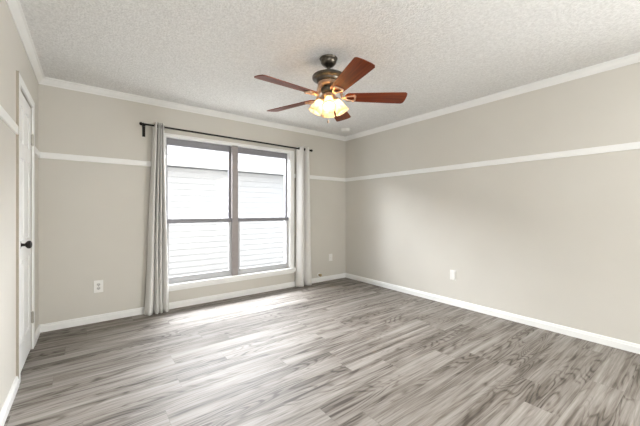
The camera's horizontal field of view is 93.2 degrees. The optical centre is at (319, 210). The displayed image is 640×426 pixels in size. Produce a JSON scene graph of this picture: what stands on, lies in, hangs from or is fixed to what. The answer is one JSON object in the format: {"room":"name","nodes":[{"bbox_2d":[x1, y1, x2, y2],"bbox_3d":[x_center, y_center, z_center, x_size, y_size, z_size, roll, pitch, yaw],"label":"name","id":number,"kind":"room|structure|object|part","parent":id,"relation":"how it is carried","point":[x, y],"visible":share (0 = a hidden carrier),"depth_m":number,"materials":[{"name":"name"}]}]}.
{"room":"empty bedroom","nodes":[
{"label":"empty bedroom","id":0,"kind":"room"},
{"bbox_2d":[0,0,37,410],"bbox_3d":[-0.602,-0.052,0.028,0.160,2.445,7.096,0,0,-37],"label":"wall","id":1,"kind":"structure","parent":0,"point":[13,56],"depth_m":1.81,"materials":[{"name":"beige paint"}]},
{"bbox_2d":[0,105,18,134],"bbox_3d":[-0.803,-0.531,0.432,0.012,0.060,3.962,0,0,-37],"label":"rail","id":2,"kind":"object","parent":1,"relation":"attached to","point":[4,115],"visible":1,"depth_m":1.77,"materials":[{"name":"white paint"}]},
{"bbox_2d":[0,325,39,425],"bbox_3d":[-0.581,1.133,0.145,0.015,0.075,6.936,0,0,-37],"label":"baseboard","id":3,"kind":"structure","parent":1,"relation":"attached to","point":[4,412],"depth_m":1.81,"materials":[{"name":"white paint"}]},
{"bbox_2d":[5,0,43,83],"bbox_3d":[-0.569,-1.242,0.154,0.046,0.065,6.936,0,0,-37],"label":"crown molding","id":4,"kind":"structure","parent":1,"relation":"attached to","point":[14,6],"depth_m":2.14,"materials":[{"name":"white paint"}]},
{"bbox_2d":[16,70,34,383],"bbox_3d":[-2.227,0.123,2.305,0.104,2.094,0.753,0,0,-37],"label":"door","id":5,"kind":"structure","parent":1,"relation":"in","point":[25,317],"depth_m":2.29,"materials":[{"name":"white paint"}]},
{"bbox_3d":[-2.066,0.242,2.124,0.068,0.062,0.062,0,0,-37],"label":"knob","id":6,"kind":"part","parent":5,"relation":"part of","materials":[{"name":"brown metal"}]},
{"bbox_2d":[4,277,639,425],"bbox_3d":[0.984,1.230,1.341,4.274,0.120,7.256,0,0,-37],"label":"floor","id":7,"kind":"structure","parent":0,"point":[345,351],"depth_m":2.25,"materials":[{"name":"grey laminate"}]},
{"bbox_2d":[19,0,639,136],"bbox_3d":[1.029,-1.355,1.282,4.954,0.160,7.986,0,0,-37],"label":"ceiling","id":8,"kind":"structure","parent":0,"point":[206,54],"depth_m":2.33,"materials":[{"name":"white paint"}]},
{"bbox_2d":[254,54,406,122],"bbox_3d":[0.037,-1.002,2.512,1.221,0.546,1.272,0,0,-37],"label":"ceiling fan","id":9,"kind":"object","parent":8,"relation":"hanging from","point":[330,82],"visible":1,"depth_m":2.48,"materials":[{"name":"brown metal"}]},
{"bbox_3d":[-0.239,-0.950,2.297,0.520,0.041,0.153,0,0,-38],"label":"blade","id":10,"kind":"part","parent":9,"relation":"part of","materials":[{"name":"brown wood"}]},
{"bbox_3d":[-0.256,-0.950,2.761,0.520,0.041,0.153,0,0,34],"label":"blade","id":11,"kind":"part","parent":9,"relation":"part of","materials":[{"name":"brown wood"}]},
{"bbox_3d":[-0.044,-0.865,2.539,0.122,0.144,0.116,0,0,39],"label":"lamp shade","id":12,"kind":"part","parent":9,"relation":"part of","materials":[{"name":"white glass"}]},
{"bbox_3d":[0.071,-0.865,2.656,0.116,0.144,0.122,0,0,39],"label":"lamp shade","id":13,"kind":"part","parent":9,"relation":"part of","materials":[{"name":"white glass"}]},
{"bbox_3d":[0.073,-0.865,2.424,0.116,0.144,0.122,0,0,39],"label":"lamp shade","id":14,"kind":"part","parent":9,"relation":"part of","materials":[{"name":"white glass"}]},
{"bbox_3d":[0.188,-0.865,2.541,0.122,0.144,0.116,0,0,39],"label":"lamp shade","id":15,"kind":"part","parent":9,"relation":"part of","materials":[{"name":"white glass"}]},
{"bbox_3d":[0.181,-0.950,2.920,0.153,0.041,0.520,0,0,16],"label":"blade","id":16,"kind":"part","parent":9,"relation":"part of","materials":[{"name":"brown wood"}]},
{"bbox_3d":[0.207,-0.950,2.169,0.153,0.041,0.520,0,0,-20],"label":"blade","id":17,"kind":"part","parent":9,"relation":"part of","materials":[{"name":"brown wood"}]},
{"bbox_3d":[0.467,-0.950,2.554,0.520,0.041,0.153,0,0,-2],"label":"blade","id":18,"kind":"part","parent":9,"relation":"part of","materials":[{"name":"brown wood"}]},
{"bbox_2d":[341,128,349,131],"bbox_3d":[0.398,-1.256,4.748,0.140,0.039,0.140,0,0,-37],"label":"smoke detector","id":19,"kind":"object","parent":8,"relation":"attached to","point":[342,129],"visible":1,"depth_m":4.70,"materials":[{"name":"white plastic"}]},
{"bbox_2d":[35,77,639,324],"bbox_3d":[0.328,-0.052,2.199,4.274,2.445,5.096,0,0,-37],"label":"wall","id":20,"kind":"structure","parent":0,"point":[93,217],"depth_m":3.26,"materials":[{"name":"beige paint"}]},
{"bbox_2d":[94,280,102,292],"bbox_3d":[-2.322,0.798,3.173,0.080,0.128,0.010,0,0,-37],"label":"electrical outlet","id":21,"kind":"object","parent":20,"relation":"attached to","point":[98,284],"visible":1,"depth_m":3.17,"materials":[{"name":"white plastic"}]},
{"bbox_2d":[40,273,345,332],"bbox_3d":[-1.119,1.133,4.090,3.954,0.075,0.015,0,0,-37],"label":"baseboard","id":22,"kind":"structure","parent":20,"relation":"attached to","point":[52,326],"depth_m":3.63,"materials":[{"name":"white paint"}]},
{"bbox_2d":[139,122,312,151],"bbox_3d":[-1.074,-0.895,4.072,2.355,0.164,0.099,0,0,-37],"label":"curtain rod","id":23,"kind":"object","parent":20,"relation":"attached to","point":[140,123],"visible":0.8,"depth_m":3.78,"materials":[{"name":"black metal"}]},
{"bbox_2d":[144,122,168,315],"bbox_3d":[-1.849,0.088,3.439,0.255,2.152,0.118,0,0,-37],"label":"curtain","id":24,"kind":"object","parent":23,"relation":"hanging from","point":[157,285],"visible":1,"depth_m":3.42,"materials":[{"name":"grey fabric"}]},
{"bbox_2d":[295,146,311,286],"bbox_3d":[-0.231,0.097,4.677,0.298,2.134,0.116,0,0,-37],"label":"curtain","id":25,"kind":"object","parent":23,"relation":"hanging from","point":[303,276],"visible":1,"depth_m":4.62,"materials":[{"name":"grey fabric"}]},
{"bbox_2d":[164,133,295,290],"bbox_3d":[-1.170,0.026,4.133,1.874,1.867,0.205,0,0,-37],"label":"window","id":26,"kind":"structure","parent":20,"relation":"attached to","point":[236,273],"depth_m":4.09,"materials":[{"name":"white paint"}]},
{"bbox_3d":[-1.543,-0.361,3.878,0.804,1.019,0.032,0,0,-37],"label":"sash","id":27,"kind":"part","parent":26,"relation":"part of","materials":[{"name":"glass"}]},
{"bbox_3d":[-1.521,0.511,3.850,0.804,0.730,0.032,0,0,-37],"label":"sash","id":28,"kind":"part","parent":26,"relation":"part of","materials":[{"name":"glass"}]},
{"bbox_3d":[-1.518,0.131,3.845,0.804,0.052,0.045,0,0,-37],"label":"meeting rail","id":29,"kind":"part","parent":26,"relation":"part of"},
{"bbox_3d":[-1.131,0.905,4.081,1.874,0.058,0.075,0,0,-37],"label":"sill","id":30,"kind":"part","parent":26,"relation":"part of","materials":[{"name":"white paint"}]},
{"bbox_3d":[-0.838,-0.361,4.418,0.812,1.019,0.032,0,0,-37],"label":"sash","id":31,"kind":"part","parent":26,"relation":"part of","materials":[{"name":"glass"}]},
{"bbox_3d":[-0.816,0.511,4.389,0.812,0.730,0.032,0,0,-37],"label":"sash","id":32,"kind":"part","parent":26,"relation":"part of","materials":[{"name":"glass"}]},
{"bbox_3d":[-0.812,0.131,4.385,0.812,0.052,0.045,0,0,-37],"label":"meeting rail","id":33,"kind":"part","parent":26,"relation":"part of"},
{"bbox_2d":[346,62,639,343],"bbox_3d":[2.666,-0.052,2.527,0.160,2.445,7.096,0,0,-37],"label":"wall","id":34,"kind":"structure","parent":0,"point":[556,240],"depth_m":3.17,"materials":[{"name":"beige paint"}]},
{"bbox_2d":[450,270,455,279],"bbox_3d":[1.636,0.798,3.728,0.018,0.120,0.076,0,0,-37],"label":"electrical outlet","id":35,"kind":"object","parent":34,"relation":"attached to","point":[452,272],"visible":1,"depth_m":3.72,"materials":[{"name":"white plastic"}]},
{"bbox_2d":[345,52,639,140],"bbox_3d":[2.536,-1.242,2.528,0.046,0.065,6.936,0,0,-37],"label":"crown molding","id":36,"kind":"structure","parent":34,"relation":"attached to","point":[633,58],"depth_m":3.14,"materials":[{"name":"white paint"}]},
{"bbox_2d":[345,273,639,353],"bbox_3d":[2.548,1.133,2.538,0.015,0.075,6.936,0,0,-37],"label":"baseboard","id":37,"kind":"structure","parent":34,"relation":"attached to","point":[604,340],"depth_m":3.15,"materials":[{"name":"white paint"}]},
{"label":"outside","id":38,"kind":"structure","parent":0,"visible":0},
{"bbox_3d":[-2.580,1.530,7.490,17.000,0.120,6.838,0,0,-37],"label":"ground","id":39,"kind":"structure","parent":38,"visible":0},
{"bbox_2d":[168,145,283,276],"bbox_3d":[-2.858,-0.608,8.264,12.500,4.155,3.670,0,0,-37],"label":"window glass","id":40,"kind":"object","parent":39,"relation":"on","point":[197,178],"visible":0.08,"depth_m":6.89,"materials":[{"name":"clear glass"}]}
]}

